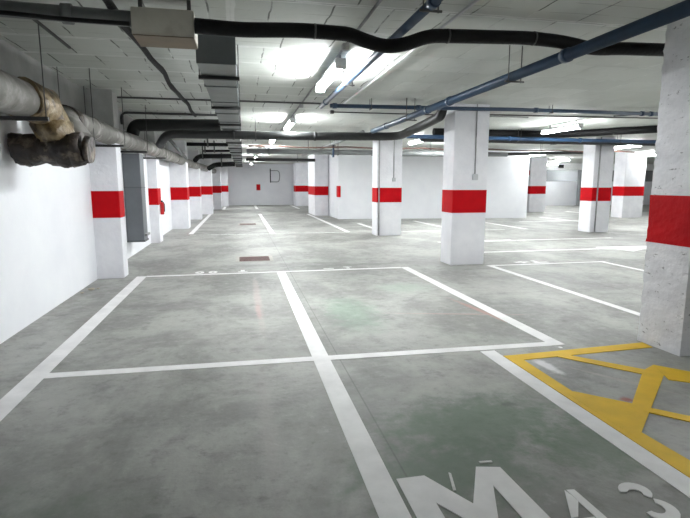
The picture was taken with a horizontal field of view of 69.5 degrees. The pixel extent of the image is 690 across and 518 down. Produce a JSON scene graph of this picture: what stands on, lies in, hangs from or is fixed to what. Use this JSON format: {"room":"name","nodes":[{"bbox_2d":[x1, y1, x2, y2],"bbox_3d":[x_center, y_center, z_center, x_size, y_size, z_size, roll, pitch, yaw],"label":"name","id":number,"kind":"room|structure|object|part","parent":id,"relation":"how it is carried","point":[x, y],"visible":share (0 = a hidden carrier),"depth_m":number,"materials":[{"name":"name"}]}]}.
{"room":"parking garage","nodes":[
{"label":"parking garage","id":0,"kind":"room"},
{"bbox_2d":[0,39,171,343],"bbox_3d":[-6.278,-2.127,14.367,3.650,2.920,45.000,-2,9,-12],"label":"wall","id":1,"kind":"structure","parent":0,"point":[48,254],"depth_m":5.81,"materials":[{"name":"white paint"}]},
{"bbox_2d":[7,132,95,167],"bbox_3d":[-2.998,-1.123,5.106,0.758,0.374,0.376,-2,9,-12],"label":"pipe","id":2,"kind":"object","parent":1,"relation":"attached to","point":[75,149],"visible":0.84,"depth_m":4.98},
{"bbox_2d":[0,10,129,25],"bbox_3d":[-2.306,-1.692,3.438,1.521,0.053,0.044,-2,9,-13],"label":"cable","id":3,"kind":"object","parent":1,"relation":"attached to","point":[2,12],"visible":1,"depth_m":3.51,"materials":[{"name":"black plastic"}]},
{"bbox_2d":[0,0,130,26],"bbox_3d":[-2.334,-1.783,3.562,1.502,0.140,0.143,-2,9,-14],"label":"ceiling pipe","id":4,"kind":"object","parent":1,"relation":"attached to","point":[63,9],"visible":0.71,"depth_m":3.58,"materials":[{"name":"grey metal"}]},
{"bbox_2d":[122,153,149,241],"bbox_3d":[-4.260,-1.247,10.158,0.376,1.765,0.430,-2,9,-12],"label":"duct riser","id":5,"kind":"object","parent":1,"relation":"attached to","point":[132,163],"visible":1,"depth_m":9.98,"materials":[{"name":"grey metal"}]},
{"bbox_2d":[126,119,220,135],"bbox_3d":[-3.576,-2.753,10.400,1.891,0.380,0.250,-2,9,-12],"label":"duct","id":6,"kind":"object","parent":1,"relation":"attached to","point":[135,126],"visible":0.94,"depth_m":10.29,"materials":[{"name":"black metal"}]},
{"bbox_2d":[228,164,293,204],"bbox_3d":[-5.880,-5.455,36.420,6.250,2.920,1.500,-2,9,-12],"label":"wall","id":7,"kind":"structure","parent":0,"point":[242,181],"depth_m":35.64,"materials":[{"name":"white paint"}]},
{"bbox_2d":[270,169,279,182],"bbox_3d":[-5.030,-5.987,35.692,0.722,0.990,0.070,-2,9,-12],"label":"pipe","id":8,"kind":"object","parent":7,"relation":"attached to","point":[270,169],"visible":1,"depth_m":35.63,"materials":[{"name":"grey metal"}]},
{"bbox_2d":[0,0,684,163],"bbox_3d":[12.003,-4.190,17.918,41.000,0.100,45.000,-2,9,-12],"label":"ceiling","id":9,"kind":"structure","parent":0,"point":[270,69],"depth_m":6.18,"materials":[{"name":"white concrete"}]},
{"bbox_2d":[0,20,74,141],"bbox_3d":[-2.688,-1.390,3.097,0.575,1.016,4.500,-2,9,-12],"label":"pipe","id":10,"kind":"object","parent":9,"relation":"hanging from","point":[22,98],"visible":0.91,"depth_m":4.51,"materials":[{"name":"metal"}]},
{"bbox_3d":[-2.707,-1.677,4.444,0.010,0.850,0.009,-2,9,-12],"label":"hanger rod","id":11,"kind":"part","parent":10,"relation":"part of","materials":[{"name":"grey metal"}]},
{"bbox_3d":[-2.779,-2.138,4.721,0.024,0.020,1.000,-2,9,-12],"label":"ceiling rail","id":12,"kind":"part","parent":10,"relation":"part of","materials":[{"name":"grey metal"}]},
{"bbox_2d":[56,67,215,172],"bbox_3d":[-5.443,-3.457,16.923,0.700,1.053,24.020,-2,9,-11],"label":"pipe","id":13,"kind":"object","parent":9,"relation":"hanging from","point":[102,132],"visible":0.56,"depth_m":7.50,"materials":[{"name":"fabric"}]},
{"bbox_3d":[-3.168,-1.935,6.219,0.010,0.870,0.009,-2,9,-12],"label":"hanger rod","id":14,"kind":"part","parent":13,"relation":"part of","materials":[{"name":"grey metal"}]},
{"bbox_3d":[-3.326,-2.123,7.449,0.010,0.865,0.009,-2,9,-12],"label":"hanger rod","id":15,"kind":"part","parent":13,"relation":"part of","materials":[{"name":"grey metal"}]},
{"bbox_3d":[-3.635,-2.379,9.101,0.010,0.850,0.009,-2,9,-12],"label":"hanger rod","id":16,"kind":"part","parent":13,"relation":"part of","materials":[{"name":"grey metal"}]},
{"bbox_2d":[168,139,186,158],"bbox_3d":[-4.702,-3.089,14.038,0.090,0.407,2.812,-1,9,-10],"label":"pipe","id":17,"kind":"object","parent":13,"relation":"attached to","point":[171,141],"visible":0.8,"depth_m":13.77,"materials":[{"name":"grey metal"}]},
{"bbox_2d":[102,0,196,116],"bbox_3d":[-2.155,-2.199,5.840,0.101,0.085,7.833,-2,9,-11],"label":"cable","id":18,"kind":"object","parent":9,"relation":"hanging from","point":[109,4],"visible":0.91,"depth_m":5.19,"materials":[{"name":"black rubber"}]},
{"bbox_2d":[130,0,197,49],"bbox_3d":[-1.402,-1.861,3.886,0.450,0.320,0.340,-2,9,-12],"label":"duct","id":19,"kind":"object","parent":9,"relation":"hanging from","point":[151,27],"visible":0.91,"depth_m":3.75,"materials":[{"name":"grey metal"}]},
{"bbox_3d":[-1.402,-1.705,3.910,0.440,0.006,0.330,-2,9,-12],"label":"panel","id":20,"kind":"part","parent":19,"relation":"part of","materials":[{"name":"grey metal"}]},
{"bbox_2d":[120,112,216,124],"bbox_3d":[-3.487,-2.799,9.947,1.890,0.247,0.044,-2,9,-12],"label":"conduit","id":21,"kind":"object","parent":9,"relation":"attached to","point":[150,113],"visible":0.86,"depth_m":9.88,"materials":[{"name":"grey"}]},
{"bbox_2d":[186,139,227,146],"bbox_3d":[-4.081,-3.489,14.729,1.180,0.335,0.225,-2,9,-12],"label":"pipe","id":22,"kind":"object","parent":9,"relation":"hanging from","point":[207,144],"visible":0.82,"depth_m":14.68,"materials":[{"name":"black plastic"}]},
{"bbox_2d":[193,146,230,162],"bbox_3d":[-4.842,-3.842,18.137,1.352,0.654,0.503,-2,9,-12],"label":"pipe","id":23,"kind":"object","parent":9,"relation":"hanging from","point":[196,158],"visible":0.94,"depth_m":18.17,"materials":[{"name":"black plastic"}]},
{"bbox_2d":[203,140,229,152],"bbox_3d":[-4.268,-3.726,16.513,0.852,0.399,0.180,-2,9,-12],"label":"pipe","id":24,"kind":"object","parent":9,"relation":"hanging from","point":[204,150],"visible":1,"depth_m":16.47,"materials":[{"name":"black plastic"}]},
{"bbox_2d":[196,34,241,166],"bbox_3d":[-4.074,-4.069,18.646,0.411,0.356,29.053,-2,9,-11],"label":"ventilation duct","id":25,"kind":"object","parent":9,"relation":"hanging from","point":[215,55],"visible":0.88,"depth_m":5.17,"materials":[{"name":"grey metal"}]},
{"bbox_3d":[-1.190,-1.927,4.578,0.358,0.252,0.012,-2,9,-12],"label":"plate","id":26,"kind":"part","parent":25,"relation":"part of","materials":[{"name":"grey metal"}]},
{"bbox_3d":[-1.106,-2.041,5.146,0.010,0.340,0.009,-2,9,-12],"label":"hanger rod","id":27,"kind":"part","parent":25,"relation":"part of","materials":[{"name":"grey metal"}]},
{"bbox_2d":[117,96,320,104],"bbox_3d":[-2.071,-2.580,8.239,3.466,0.124,0.032,-2,9,-11],"label":"conduit","id":28,"kind":"object","parent":9,"relation":"attached to","point":[123,97],"visible":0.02,"depth_m":8.18,"materials":[{"name":"grey metal"}]},
{"bbox_2d":[207,153,234,170],"bbox_3d":[-5.717,-4.468,22.843,1.329,0.820,0.481,-5,10,-30],"label":"pipe","id":29,"kind":"object","parent":9,"relation":"hanging from","point":[216,164],"visible":0.98,"depth_m":22.83,"materials":[{"name":"black plastic"}]},
{"bbox_2d":[246,158,314,161],"bbox_3d":[-2.893,-4.607,22.456,3.100,0.430,0.270,-2,9,-12],"label":"drain pipe","id":30,"kind":"object","parent":9,"relation":"hanging from","point":[247,159],"visible":0.86,"depth_m":22.43,"materials":[{"name":"grey"}]},
{"bbox_2d":[284,115,295,130],"bbox_3d":[-1.214,-2.977,10.866,0.124,0.195,1.424,-2,9,-12],"label":"lamp","id":31,"kind":"object","parent":9,"relation":"hanging from","point":[291,121],"visible":0.99,"depth_m":10.49,"materials":[{"name":"white"}]},
{"bbox_2d":[285,122,292,130],"bbox_3d":[-1.214,-2.920,10.874,0.100,0.080,1.380,-2,9,-12],"label":"diffuser","id":32,"kind":"object","parent":31,"relation":"attached to","point":[288,125],"depth_m":10.89,"materials":[{"name":"white"}]},
{"bbox_2d":[156,110,446,148],"bbox_3d":[-0.868,-2.653,10.368,5.891,0.703,1.919,2,9,12],"label":"drain pipe","id":33,"kind":"object","parent":9,"relation":"hanging from","point":[255,135],"visible":0.96,"depth_m":10.31,"materials":[{"name":"grey plastic"}]},
{"bbox_2d":[260,0,381,157],"bbox_3d":[-2.543,-3.998,17.198,0.090,0.064,30.500,-2,9,-12],"label":"conduit","id":34,"kind":"object","parent":9,"relation":"attached to","point":[345,46],"visible":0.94,"depth_m":5.07,"materials":[{"name":"metal"}]},
{"bbox_2d":[316,55,345,92],"bbox_3d":[-0.191,-2.247,6.026,0.124,0.195,1.424,-2,9,-12],"label":"lamp","id":35,"kind":"object","parent":9,"relation":"attached to","point":[339,64],"visible":0.99,"depth_m":5.73,"materials":[{"name":"white plastic"}]},
{"bbox_2d":[317,66,342,91],"bbox_3d":[-0.191,-2.190,6.035,0.100,0.080,1.380,-2,9,-12],"label":"diffuser","id":36,"kind":"object","parent":35,"relation":"attached to","point":[329,75],"depth_m":5.93,"materials":[{"name":"white plastic"}]},
{"bbox_2d":[301,130,364,155],"bbox_3d":[-0.711,-3.849,16.832,0.210,0.250,10.003,-2,9,-13],"label":"pipe","id":37,"kind":"object","parent":9,"relation":"hanging from","point":[334,142],"visible":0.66,"depth_m":15.55,"materials":[{"name":"grey"}]},
{"bbox_2d":[246,143,507,156],"bbox_3d":[1.389,-3.904,17.785,9.650,0.426,0.315,-2,9,-12],"label":"drain pipe","id":38,"kind":"object","parent":9,"relation":"hanging from","point":[268,151],"visible":0.79,"depth_m":17.42,"materials":[{"name":"grey plastic"}]},
{"bbox_2d":[319,0,442,108],"bbox_3d":[0.271,-2.095,5.093,0.179,0.216,6.360,-2,9,-12],"label":"pipe","id":39,"kind":"object","parent":9,"relation":"hanging from","point":[429,6],"visible":0.97,"depth_m":4.20,"materials":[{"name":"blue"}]},
{"bbox_2d":[343,0,479,103],"bbox_3d":[0.626,-2.255,5.629,0.026,0.026,6.300,-2,9,-12],"label":"conduit","id":40,"kind":"object","parent":9,"relation":"attached to","point":[474,2],"visible":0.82,"depth_m":5.29,"materials":[{"name":"grey"}]},
{"bbox_2d":[408,138,419,144],"bbox_3d":[2.202,-3.602,15.006,0.124,0.195,1.424,-2,9,-12],"label":"lamp","id":41,"kind":"object","parent":9,"relation":"attached to","point":[413,141],"visible":0.51,"depth_m":15.25,"materials":[{"name":"white"}]},
{"bbox_2d":[330,110,528,117],"bbox_3d":[1.789,-2.926,10.099,4.236,0.064,0.070,-2,9,-11],"label":"conduit","id":42,"kind":"object","parent":9,"relation":"attached to","point":[331,111],"visible":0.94,"depth_m":9.88,"materials":[{"name":"grey metal"}]},
{"bbox_2d":[194,18,664,55],"bbox_3d":[1.257,-1.850,4.268,4.903,0.247,0.139,-2,9,-11],"label":"pipe","id":43,"kind":"object","parent":9,"relation":"hanging from","point":[203,26],"visible":0.92,"depth_m":4.08,"materials":[{"name":"black plastic"}]},
{"bbox_2d":[249,140,634,152],"bbox_3d":[3.711,-3.725,16.339,13.502,0.348,0.126,-2,9,-12],"label":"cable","id":44,"kind":"object","parent":9,"relation":"hanging from","point":[308,147],"visible":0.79,"depth_m":15.75,"materials":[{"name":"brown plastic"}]},
{"bbox_2d":[371,151,582,156],"bbox_3d":[5.380,-4.152,19.272,8.827,0.380,0.644,0,9,-3],"label":"drain pipe","id":45,"kind":"object","parent":9,"relation":"hanging from","point":[553,152],"visible":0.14,"depth_m":19.28,"materials":[{"name":"grey plastic"}]},
{"bbox_2d":[330,98,657,115],"bbox_3d":[3.418,-2.703,9.007,7.500,0.182,0.175,-2,9,-12],"label":"pipe","id":46,"kind":"object","parent":9,"relation":"hanging from","point":[333,105],"visible":0.95,"depth_m":8.85,"materials":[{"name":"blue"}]},
{"bbox_2d":[370,0,689,133],"bbox_3d":[1.545,-2.191,6.247,0.227,0.372,9.102,-2,9,-12],"label":"pipe","id":47,"kind":"object","parent":9,"relation":"hanging from","point":[681,10],"visible":1,"depth_m":4.33,"materials":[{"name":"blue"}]},
{"bbox_3d":[1.705,-2.028,5.168,0.012,0.372,0.010,-2,9,-12],"label":"hanger rod","id":48,"kind":"part","parent":47,"relation":"part of","materials":[{"name":"grey metal"}]},
{"bbox_2d":[406,129,655,143],"bbox_3d":[5.695,-3.269,13.232,8.500,0.324,0.204,-2,9,-12],"label":"pipe","id":49,"kind":"object","parent":9,"relation":"hanging from","point":[508,138],"visible":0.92,"depth_m":13.16,"materials":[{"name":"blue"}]},
{"bbox_2d":[419,139,654,145],"bbox_3d":[6.286,-3.484,14.543,8.600,0.290,0.330,-2,9,-12],"label":"duct","id":50,"kind":"object","parent":9,"relation":"hanging from","point":[420,140],"visible":0.3,"depth_m":14.45,"materials":[{"name":"grey"}]},
{"bbox_2d":[432,125,657,137],"bbox_3d":[5.689,-3.251,12.717,6.762,0.205,1.580,2,9,12],"label":"duct","id":51,"kind":"object","parent":9,"relation":"hanging from","point":[639,129],"visible":0.79,"depth_m":12.99,"materials":[{"name":"black metal"}]},
{"bbox_2d":[553,157,570,161],"bbox_3d":[11.883,-5.443,27.208,0.124,0.195,1.424,-2,9,-12],"label":"lamp","id":52,"kind":"object","parent":9,"relation":"attached to","point":[568,159],"visible":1,"depth_m":27.17,"materials":[{"name":"white"}]},
{"bbox_2d":[541,120,583,133],"bbox_3d":[5.094,-3.105,11.714,0.124,0.195,1.424,-2,9,-12],"label":"lamp","id":53,"kind":"object","parent":9,"relation":"hanging from","point":[576,125],"visible":1,"depth_m":11.59,"materials":[{"name":"white"}]},
{"bbox_2d":[542,126,578,133],"bbox_3d":[5.094,-3.048,11.723,0.100,0.080,1.380,-2,9,-12],"label":"diffuser","id":54,"kind":"object","parent":53,"relation":"attached to","point":[561,128],"depth_m":11.74,"materials":[{"name":"white"}]},
{"bbox_2d":[490,114,657,118],"bbox_3d":[5.095,-3.002,10.490,4.809,0.026,0.026,-1,9,-8],"label":"conduit","id":55,"kind":"object","parent":9,"relation":"attached to","point":[490,114],"visible":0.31,"depth_m":10.43,"materials":[{"name":"grey metal"}]},
{"bbox_2d":[615,145,640,148],"bbox_3d":[9.637,-3.909,17.047,0.124,0.195,1.424,-2,9,-12],"label":"lamp","id":56,"kind":"object","parent":9,"relation":"attached to","point":[616,146],"visible":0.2,"depth_m":17.12,"materials":[{"name":"white"}]},
{"bbox_2d":[0,205,689,517],"bbox_3d":[12.003,-1.157,18.375,41.000,0.206,45.000,-2,9,-12],"label":"floor","id":57,"kind":"structure","parent":0,"point":[352,372],"depth_m":3.84,"materials":[{"name":"concrete"}]},
{"bbox_2d":[83,89,128,278],"bbox_3d":[-3.799,-1.152,7.904,0.436,2.920,0.336,-2,9,-12],"label":"pillar","id":58,"kind":"structure","parent":57,"relation":"on","point":[106,183],"depth_m":7.79,"materials":[{"name":"white paint"}]},
{"bbox_2d":[145,131,162,242],"bbox_3d":[-4.920,-1.887,12.778,0.256,2.920,0.506,-2,9,-12],"label":"pillar","id":59,"kind":"structure","parent":57,"relation":"on","point":[153,175],"depth_m":12.61,"materials":[{"name":"white paint"}]},
{"bbox_2d":[160,200,164,214],"bbox_3d":[-4.724,-1.331,12.846,0.113,0.360,0.100,8,12,42],"label":"fire extinguisher","id":60,"kind":"object","parent":59,"relation":"attached to","point":[162,205],"visible":1,"depth_m":12.82,"materials":[{"name":"red metal"}]},
{"bbox_2d":[168,140,190,228],"bbox_3d":[-5.628,-2.506,16.875,0.566,2.920,0.706,-2,9,-12],"label":"pillar","id":61,"kind":"structure","parent":57,"relation":"on","point":[179,180],"depth_m":16.59,"materials":[{"name":"white paint"}]},
{"bbox_2d":[187,149,201,219],"bbox_3d":[-6.460,-3.166,21.248,0.546,2.920,0.706,-2,9,-12],"label":"pillar","id":62,"kind":"structure","parent":57,"relation":"on","point":[194,175],"depth_m":20.97,"materials":[{"name":"white paint"}]},
{"bbox_2d":[200,159,212,213],"bbox_3d":[-7.051,-3.726,24.965,0.726,2.920,0.706,-2,9,-12],"label":"pillar","id":63,"kind":"structure","parent":57,"relation":"on","point":[206,177],"depth_m":24.69,"materials":[{"name":"white paint"}]},
{"bbox_2d":[211,160,221,208],"bbox_3d":[-7.848,-4.463,29.851,0.786,2.920,0.706,-2,9,-12],"label":"pillar","id":64,"kind":"structure","parent":57,"relation":"on","point":[216,177],"depth_m":29.58,"materials":[{"name":"white paint"}]},
{"bbox_2d":[221,167,228,205],"bbox_3d":[-8.365,-5.095,34.038,0.706,2.920,0.806,-2,9,-12],"label":"pillar","id":65,"kind":"structure","parent":57,"relation":"on","point":[224,170],"depth_m":33.69,"materials":[{"name":"white paint"}]},
{"bbox_2d":[238,223,257,224],"bbox_3d":[-3.671,-1.317,18.759,0.740,0.008,0.720,-2,9,-12],"label":"drain cover","id":66,"kind":"object","parent":57,"relation":"on","point":[238,223],"visible":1,"depth_m":18.77,"materials":[{"name":"metal"}]},
{"bbox_2d":[236,256,273,261],"bbox_3d":[-1.835,-0.006,10.067,0.740,0.008,0.720,-2,9,-12],"label":"drain cover","id":67,"kind":"object","parent":57,"relation":"on","point":[242,258],"visible":1,"depth_m":10.07,"materials":[{"name":"metal"}]},
{"bbox_2d":[293,163,307,205],"bbox_3d":[-3.075,-5.191,34.676,0.886,2.920,1.306,-2,9,-12],"label":"pillar","id":68,"kind":"structure","parent":57,"relation":"on","point":[300,170],"depth_m":34.06,"materials":[{"name":"white paint"}]},
{"bbox_2d":[308,154,327,215],"bbox_3d":[-1.351,-3.683,24.678,0.646,2.920,2.406,-2,9,-12],"label":"pillar","id":69,"kind":"structure","parent":57,"relation":"on","point":[317,170],"depth_m":23.61,"materials":[{"name":"white paint"}]},
{"bbox_2d":[372,139,401,235],"bbox_3d":[1.236,-2.163,14.607,0.746,2.920,0.603,-2,9,-12],"label":"pillar","id":70,"kind":"structure","parent":57,"relation":"on","point":[387,155],"depth_m":14.39,"materials":[{"name":"white paint"}]},
{"bbox_2d":[440,103,489,264],"bbox_3d":[2.252,-1.369,9.342,0.676,2.920,0.543,-2,9,-12],"label":"pillar","id":71,"kind":"structure","parent":57,"relation":"on","point":[466,133],"depth_m":9.16,"materials":[{"name":"white paint"}]},
{"bbox_2d":[449,460,491,490],"bbox_3d":[0.635,1.119,2.621,0.379,0.005,0.112,-8,12,-44],"label":"floor marking","id":72,"kind":"object","parent":57,"relation":"on","point":[472,475],"depth_m":2.58,"materials":[{"name":"white paint"}]},
{"bbox_2d":[527,157,547,211],"bbox_3d":[10.293,-4.046,27.083,0.956,2.920,0.806,-2,9,-12],"label":"pillar","id":73,"kind":"structure","parent":57,"relation":"on","point":[537,165],"depth_m":26.69,"materials":[{"name":"white paint"}]},
{"bbox_2d":[574,170,581,205],"bbox_3d":[16.566,-4.974,34.777,0.680,2.460,0.400,-2,9,-12],"label":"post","id":74,"kind":"object","parent":57,"relation":"on","point":[579,171],"visible":0.48,"depth_m":34.68,"materials":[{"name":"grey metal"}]},
{"bbox_2d":[578,137,614,231],"bbox_3d":[7.943,-2.327,15.694,0.686,2.920,0.594,-2,9,-12],"label":"pillar","id":75,"kind":"structure","parent":57,"relation":"on","point":[597,166],"depth_m":15.51,"materials":[{"name":"white paint"}]},
{"bbox_2d":[610,151,646,217],"bbox_3d":[12.843,-3.356,22.509,1.056,2.920,0.706,-2,9,-12],"label":"pillar","id":76,"kind":"structure","parent":57,"relation":"on","point":[629,168],"depth_m":22.23,"materials":[{"name":"white paint"}]},
{"bbox_2d":[637,16,689,355],"bbox_3d":[3.226,-0.631,4.451,0.699,2.920,0.492,-2,9,-12],"label":"pillar","id":77,"kind":"structure","parent":57,"relation":"on","point":[664,324],"depth_m":4.40,"materials":[{"name":"white paint"}]},
{"bbox_2d":[328,151,652,218],"bbox_3d":[13.691,-4.819,32.204,31.880,2.920,17.850,-2,9,-12],"label":"wall","id":78,"kind":"structure","parent":0,"point":[422,176],"depth_m":21.71,"materials":[{"name":"white paint"}]},
{"bbox_2d":[336,186,340,196],"bbox_3d":[-0.279,-2.919,21.489,0.098,0.480,0.434,-2,9,-12],"label":"fire alarm box","id":79,"kind":"object","parent":78,"relation":"attached to","point":[338,188],"visible":0.93,"depth_m":21.30,"materials":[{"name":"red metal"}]},
{"bbox_2d":[545,181,651,205],"bbox_3d":[17.796,-4.695,35.544,20.500,1.680,0.300,-2,9,-12],"label":"wall","id":80,"kind":"structure","parent":78,"relation":"attached to","point":[558,193],"depth_m":34.91,"materials":[{"name":"white paint"}]},
{"bbox_2d":[547,163,653,170],"bbox_3d":[20.704,-6.600,35.768,14.600,0.460,0.300,-2,9,-12],"label":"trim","id":81,"kind":"structure","parent":78,"relation":"attached to","point":[567,166],"depth_m":34.60,"materials":[{"name":"white"}]}
]}

